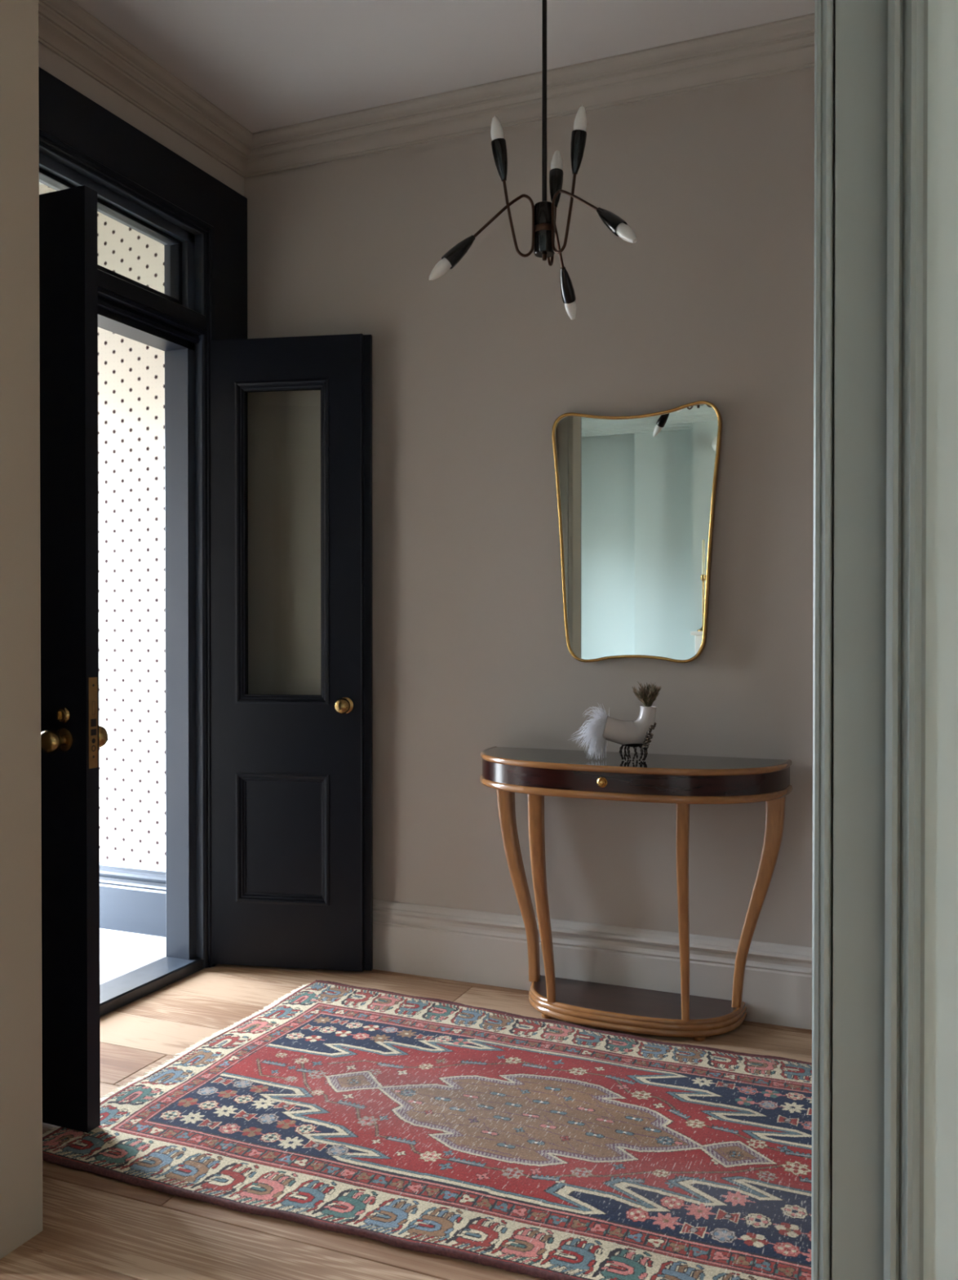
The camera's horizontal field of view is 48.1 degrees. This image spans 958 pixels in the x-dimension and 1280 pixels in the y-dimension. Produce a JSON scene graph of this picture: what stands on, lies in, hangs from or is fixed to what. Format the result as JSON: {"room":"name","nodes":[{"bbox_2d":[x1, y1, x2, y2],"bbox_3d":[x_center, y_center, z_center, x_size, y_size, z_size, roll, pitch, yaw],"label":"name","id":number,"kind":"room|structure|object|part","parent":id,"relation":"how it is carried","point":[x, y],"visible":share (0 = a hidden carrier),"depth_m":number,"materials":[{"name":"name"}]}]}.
{"room":"entrance hall","nodes":[
{"label":"entrance hall","id":0,"kind":"room"},
{"bbox_2d":[0,0,42,1259],"bbox_3d":[-0.214,-0.196,1.786,1.530,2.760,0.130,0,1,23],"label":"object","id":1,"kind":"structure","parent":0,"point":[20,792],"depth_m":2.08,"materials":[{"name":"beige paint"}]},
{"bbox_2d":[39,184,165,869],"bbox_3d":[-1.589,-0.409,4.415,1.356,3.180,0.085,0,1,23],"label":"wall","id":2,"kind":"structure","parent":0,"point":[131,372],"depth_m":4.29,"materials":[{"name":"paper"}]},
{"bbox_2d":[99,862,166,937],"bbox_3d":[-1.611,1.033,4.375,1.356,0.258,0.030,0,1,23],"label":"baseboard","id":3,"kind":"structure","parent":2,"relation":"attached to","point":[132,899],"depth_m":4.26,"materials":[{"name":"paint"}]},
{"bbox_2d":[99,928,166,984],"bbox_3d":[-1.978,1.178,3.659,1.476,0.020,1.635,0,1,23],"label":"floor","id":4,"kind":"structure","parent":0,"point":[121,953],"depth_m":4.01,"materials":[{"name":"white"}]},
{"bbox_2d":[38,42,244,196],"bbox_3d":[-1.278,-0.399,3.246,0.124,3.180,2.000,0,1,23],"label":"wall","id":5,"kind":"structure","parent":0,"point":[50,61],"depth_m":3.46,"materials":[{"name":"beige paint"}]},
{"bbox_2d":[39,185,107,1133],"bbox_3d":[-1.190,0.048,2.661,0.596,2.233,0.178,0,1,23],"label":"door","id":6,"kind":"structure","parent":5,"relation":"in","point":[72,736],"depth_m":2.55,"materials":[{"name":"black paint"}]},
{"bbox_3d":[-1.001,0.238,2.524,0.056,0.056,0.068,0,1,23],"label":"knob","id":7,"kind":"part","parent":6,"relation":"part of","materials":[{"name":"gold metal"}]},
{"bbox_3d":[-0.917,0.197,2.549,0.002,0.216,0.028,0,1,23],"label":"lock plate","id":8,"kind":"part","parent":6,"relation":"part of","materials":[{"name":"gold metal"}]},
{"bbox_3d":[-0.942,0.237,2.618,0.056,0.056,0.068,0,1,23],"label":"knob","id":9,"kind":"part","parent":6,"relation":"part of","materials":[{"name":"gold metal"}]},
{"bbox_2d":[39,168,182,304],"bbox_3d":[-1.266,-1.283,3.287,0.040,0.222,1.062,0,1,23],"label":"window","id":10,"kind":"structure","parent":5,"relation":"in","point":[175,244],"depth_m":3.61,"materials":[{"name":"black paint"}]},
{"bbox_2d":[39,144,205,968],"bbox_3d":[-1.260,-0.139,3.294,0.134,2.620,1.171,0,1,23],"label":"trim","id":11,"kind":"structure","parent":5,"relation":"attached to","point":[184,559],"depth_m":3.79,"materials":[{"name":"black paint"}]},
{"bbox_2d":[38,66,248,968],"bbox_3d":[-1.203,-0.236,3.268,0.048,2.815,1.652,0,1,23],"label":"trim","id":12,"kind":"structure","parent":5,"relation":"attached to","point":[73,126],"depth_m":3.76,"materials":[{"name":"black paint"}]},
{"bbox_2d":[99,956,203,1017],"bbox_3d":[-1.260,1.151,3.305,0.133,0.039,1.138,0,1,23],"label":"trim","id":13,"kind":"structure","parent":5,"relation":"attached to","point":[115,993],"depth_m":3.58,"materials":[{"name":"paint"}]},
{"bbox_2d":[97,268,207,351],"bbox_3d":[-1.254,-1.096,3.286,0.144,0.155,1.165,0,1,23],"label":"trim","id":14,"kind":"structure","parent":5,"relation":"attached to","point":[127,309],"depth_m":3.55,"materials":[{"name":"black paint"}]},
{"bbox_2d":[210,333,373,972],"bbox_3d":[-0.693,0.046,3.794,0.644,2.217,0.178,0,1,9],"label":"door","id":15,"kind":"structure","parent":5,"relation":"in","point":[292,775],"depth_m":3.77,"materials":[{"name":"black paint"}]},
{"bbox_3d":[-0.690,-0.343,3.790,0.343,1.138,0.055,0,1,9],"label":"glazing molding","id":16,"kind":"part","parent":15,"relation":"part of","materials":[{"name":"black paint"}]},
{"bbox_3d":[-0.690,0.701,3.800,0.343,0.460,0.055,0,1,9],"label":"panel molding","id":17,"kind":"part","parent":15,"relation":"part of","materials":[{"name":"black paint"}]},
{"bbox_3d":[-0.690,0.701,3.800,0.335,0.452,0.014,0,1,9],"label":"panel","id":18,"kind":"part","parent":15,"relation":"part of","materials":[{"name":"black paint"}]},
{"bbox_3d":[-0.469,0.228,3.704,0.056,0.056,0.068,0,1,9],"label":"knob","id":19,"kind":"part","parent":15,"relation":"part of","materials":[{"name":"gold metal"}]},
{"bbox_2d":[0,964,812,1279],"bbox_3d":[-0.227,1.202,0.903,5.999,0.020,5.688,0,1,23],"label":"floor","id":20,"kind":"structure","parent":0,"point":[95,1227],"depth_m":2.21,"materials":[{"name":"brown wood"}]},
{"bbox_2d":[42,979,812,1279],"bbox_3d":[0.118,1.169,2.661,2.092,0.018,1.314,0,1,23],"label":"rug","id":21,"kind":"object","parent":20,"relation":"on","point":[545,1149],"visible":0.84,"depth_m":2.52,"materials":[{"name":"fabric"}]},
{"bbox_2d":[480,746,792,1041],"bbox_3d":[0.423,0.766,3.253,0.976,0.811,0.378,0,1,23],"label":"console table","id":22,"kind":"object","parent":20,"relation":"on","point":[681,780],"visible":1,"depth_m":3.21,"materials":[{"name":"brown wood"}]},
{"bbox_3d":[0.131,0.782,3.539,0.154,0.662,0.057,0,1,23],"label":"leg","id":23,"kind":"part","parent":22,"relation":"part of","materials":[{"name":"brown wood"}]},
{"bbox_3d":[0.188,0.784,3.279,0.055,0.662,0.108,0,1,35],"label":"leg","id":24,"kind":"part","parent":22,"relation":"part of","materials":[{"name":"brown wood"}]},
{"bbox_3d":[0.353,0.410,3.083,0.030,0.030,0.015,0,1,23],"label":"drawer knob","id":25,"kind":"part","parent":22,"relation":"part of","materials":[{"name":"gold metal"}]},
{"bbox_3d":[0.362,0.410,3.104,0.385,0.056,0.032,0,1,23],"label":"drawer","id":26,"kind":"part","parent":22,"relation":"part of","materials":[{"name":"brown wood"}]},
{"bbox_2d":[568,702,657,761],"bbox_3d":[0.400,0.275,3.224,0.263,0.172,0.141,0,1,0],"label":"vessel","id":27,"kind":"object","parent":22,"relation":"on","point":[602,728],"visible":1,"depth_m":3.19,"materials":[{"name":"grey ceramic"}]},
{"bbox_2d":[631,681,662,706],"bbox_3d":[0.501,0.161,3.208,0.089,0.075,0.074,0,1,31],"label":"sprigs","id":28,"kind":"object","parent":27,"relation":"on","point":[647,696],"visible":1,"depth_m":3.19,"materials":[{"name":"brown plant"}]},
{"bbox_2d":[533,975,737,1019],"bbox_3d":[0.459,1.136,3.314,0.656,0.046,0.245,0,1,23],"label":"shelf","id":29,"kind":"object","parent":22,"relation":"attached to","point":[574,999],"depth_m":3.29,"materials":[{"name":"brown wood"}]},
{"bbox_3d":[0.425,0.448,3.254,0.976,0.022,0.370,0,1,23],"label":"edge molding","id":30,"kind":"part","parent":22,"relation":"part of","materials":[{"name":"brown wood"}]},
{"bbox_3d":[0.425,0.370,3.255,0.972,0.019,0.368,0,1,23],"label":"edge molding","id":31,"kind":"part","parent":22,"relation":"part of","materials":[{"name":"brown wood"}]},
{"bbox_3d":[0.456,1.136,3.307,0.687,0.050,0.261,0,1,23],"label":"molding","id":32,"kind":"part","parent":22,"relation":"part of","materials":[{"name":"brown wood"}]},
{"bbox_3d":[0.595,0.786,3.118,0.040,0.662,0.076,0,1,23],"label":"leg","id":33,"kind":"part","parent":22,"relation":"part of","materials":[{"name":"brown wood"}]},
{"bbox_3d":[0.846,0.785,3.242,0.157,0.662,0.052,0,1,23],"label":"leg","id":34,"kind":"part","parent":22,"relation":"part of","materials":[{"name":"brown wood"}]},
{"bbox_2d":[71,0,814,133],"bbox_3d":[-0.221,-1.847,0.760,5.900,0.100,5.900,0,1,23],"label":"ceiling","id":35,"kind":"structure","parent":0,"point":[267,64],"depth_m":3.24,"materials":[{"name":"grey paint"}]},
{"bbox_2d":[429,0,637,319],"bbox_3d":[0.193,-1.324,2.603,0.482,0.977,0.460,0,1,23],"label":"pendant light","id":36,"kind":"object","parent":35,"relation":"hanging from","point":[544,230],"visible":1,"depth_m":2.54,"materials":[{"name":"black metal"}]},
{"bbox_3d":[-0.088,-0.865,2.498,0.058,0.059,0.030,0,1,-12],"label":"candle bulb","id":37,"kind":"part","parent":36,"relation":"part of","materials":[{"name":"white glass"}]},
{"bbox_2d":[441,235,475,268],"bbox_3d":[-0.048,-0.908,2.507,0.081,0.082,0.035,0,1,-13],"label":"bulb socket","id":38,"kind":"object","parent":36,"relation":"attached to","point":[453,256],"depth_m":2.49,"materials":[{"name":"black paint"}]},
{"bbox_3d":[0.043,-1.200,2.530,0.031,0.071,0.030,0,1,23],"label":"candle bulb","id":39,"kind":"part","parent":36,"relation":"part of","materials":[{"name":"white glass"}]},
{"bbox_2d":[491,137,507,181],"bbox_3d":[0.048,-1.132,2.531,0.038,0.094,0.037,0,1,23],"label":"bulb socket","id":40,"kind":"object","parent":36,"relation":"attached to","point":[499,145],"depth_m":2.52,"materials":[{"name":"black paint"}]},
{"bbox_3d":[0.058,-1.000,2.535,0.157,0.180,0.007,0,1,-15],"label":"arm","id":41,"kind":"part","parent":36,"relation":"part of","materials":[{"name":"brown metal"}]},
{"bbox_3d":[0.156,-1.417,2.558,0.011,0.770,0.011,0,1,-33],"label":"rod","id":42,"kind":"part","parent":36,"relation":"part of","materials":[{"name":"black metal"}]},
{"bbox_3d":[0.190,-0.993,2.658,0.007,0.165,0.157,0,1,19],"label":"arm","id":43,"kind":"part","parent":36,"relation":"part of","materials":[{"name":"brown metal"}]},
{"bbox_2d":[549,168,564,207],"bbox_3d":[0.191,-1.118,2.663,0.035,0.094,0.039,0,1,23],"label":"bulb socket","id":44,"kind":"object","parent":36,"relation":"attached to","point":[556,175],"depth_m":2.65,"materials":[{"name":"black paint"}]},
{"bbox_3d":[0.193,-1.184,2.667,0.030,0.066,0.031,0,1,23],"label":"candle bulb","id":45,"kind":"part","parent":36,"relation":"part of","materials":[{"name":"white glass"}]},
{"bbox_2d":[560,266,576,303],"bbox_3d":[0.224,-0.911,2.764,0.036,0.080,0.083,0,1,23],"label":"bulb socket","id":46,"kind":"object","parent":36,"relation":"attached to","point":[568,295],"depth_m":2.75,"materials":[{"name":"black paint"}]},
{"bbox_3d":[0.240,-0.871,2.805,0.030,0.057,0.059,0,1,23],"label":"candle bulb","id":47,"kind":"part","parent":36,"relation":"part of","materials":[{"name":"white glass"}]},
{"bbox_3d":[0.223,-0.997,2.485,0.007,0.175,0.156,0,1,-41],"label":"arm","id":48,"kind":"part","parent":36,"relation":"part of","materials":[{"name":"brown metal"}]},
{"bbox_2d":[570,129,586,174],"bbox_3d":[0.230,-1.126,2.475,0.039,0.094,0.036,0,1,23],"label":"bulb socket","id":49,"kind":"object","parent":36,"relation":"attached to","point":[579,137],"depth_m":2.47,"materials":[{"name":"black paint"}]},
{"bbox_3d":[0.233,-1.194,2.472,0.031,0.071,0.030,0,1,23],"label":"candle bulb","id":50,"kind":"part","parent":36,"relation":"part of","materials":[{"name":"white glass"}]},
{"bbox_2d":[596,207,627,236],"bbox_3d":[0.295,-0.939,2.401,0.036,0.079,0.083,0,1,-43],"label":"bulb socket","id":51,"kind":"object","parent":36,"relation":"attached to","point":[615,224],"depth_m":2.38,"materials":[{"name":"black paint"}]},
{"bbox_3d":[0.325,-0.899,2.368,0.030,0.057,0.059,0,1,-38],"label":"candle bulb","id":52,"kind":"part","parent":36,"relation":"part of","materials":[{"name":"white glass"}]},
{"bbox_2d":[244,66,814,947],"bbox_3d":[0.858,-0.315,3.368,3.720,3.010,0.120,0,1,23],"label":"wall","id":53,"kind":"structure","parent":0,"point":[475,365],"depth_m":3.57,"materials":[{"name":"beige paint"}]},
{"bbox_2d":[38,0,814,177],"bbox_3d":[0.489,-1.765,2.477,3.720,0.094,1.786,0,1,23],"label":"trim","id":54,"kind":"structure","parent":53,"relation":"attached to","point":[65,28],"depth_m":3.46,"materials":[{"name":"beige paint"}]},
{"bbox_2d":[373,899,812,1030],"bbox_3d":[0.838,1.051,3.307,3.700,0.240,0.030,0,1,23],"label":"baseboard","id":55,"kind":"structure","parent":53,"relation":"attached to","point":[459,944],"depth_m":3.49,"materials":[{"name":"grey paint"}]},
{"bbox_2d":[551,400,722,662],"bbox_3d":[0.498,-0.336,3.434,0.552,0.819,0.032,0,1,23],"label":"wall mirror","id":56,"kind":"object","parent":53,"relation":"attached to","point":[637,495],"visible":1,"depth_m":3.42,"materials":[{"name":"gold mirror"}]},
{"bbox_2d":[924,0,957,1279],"bbox_3d":[0.116,-0.309,1.603,3.720,2.990,0.050,0,1,23],"label":"wall","id":57,"kind":"structure","parent":0,"point":[941,841],"depth_m":1.38,"materials":[{"name":"grey paint"}]},
{"bbox_2d":[811,0,928,1279],"bbox_3d":[0.507,-0.242,1.394,0.137,2.860,0.032,0,1,23],"label":"trim","id":58,"kind":"structure","parent":57,"relation":"attached to","point":[871,56],"depth_m":1.40,"materials":[{"name":"grey paint"}]}
]}

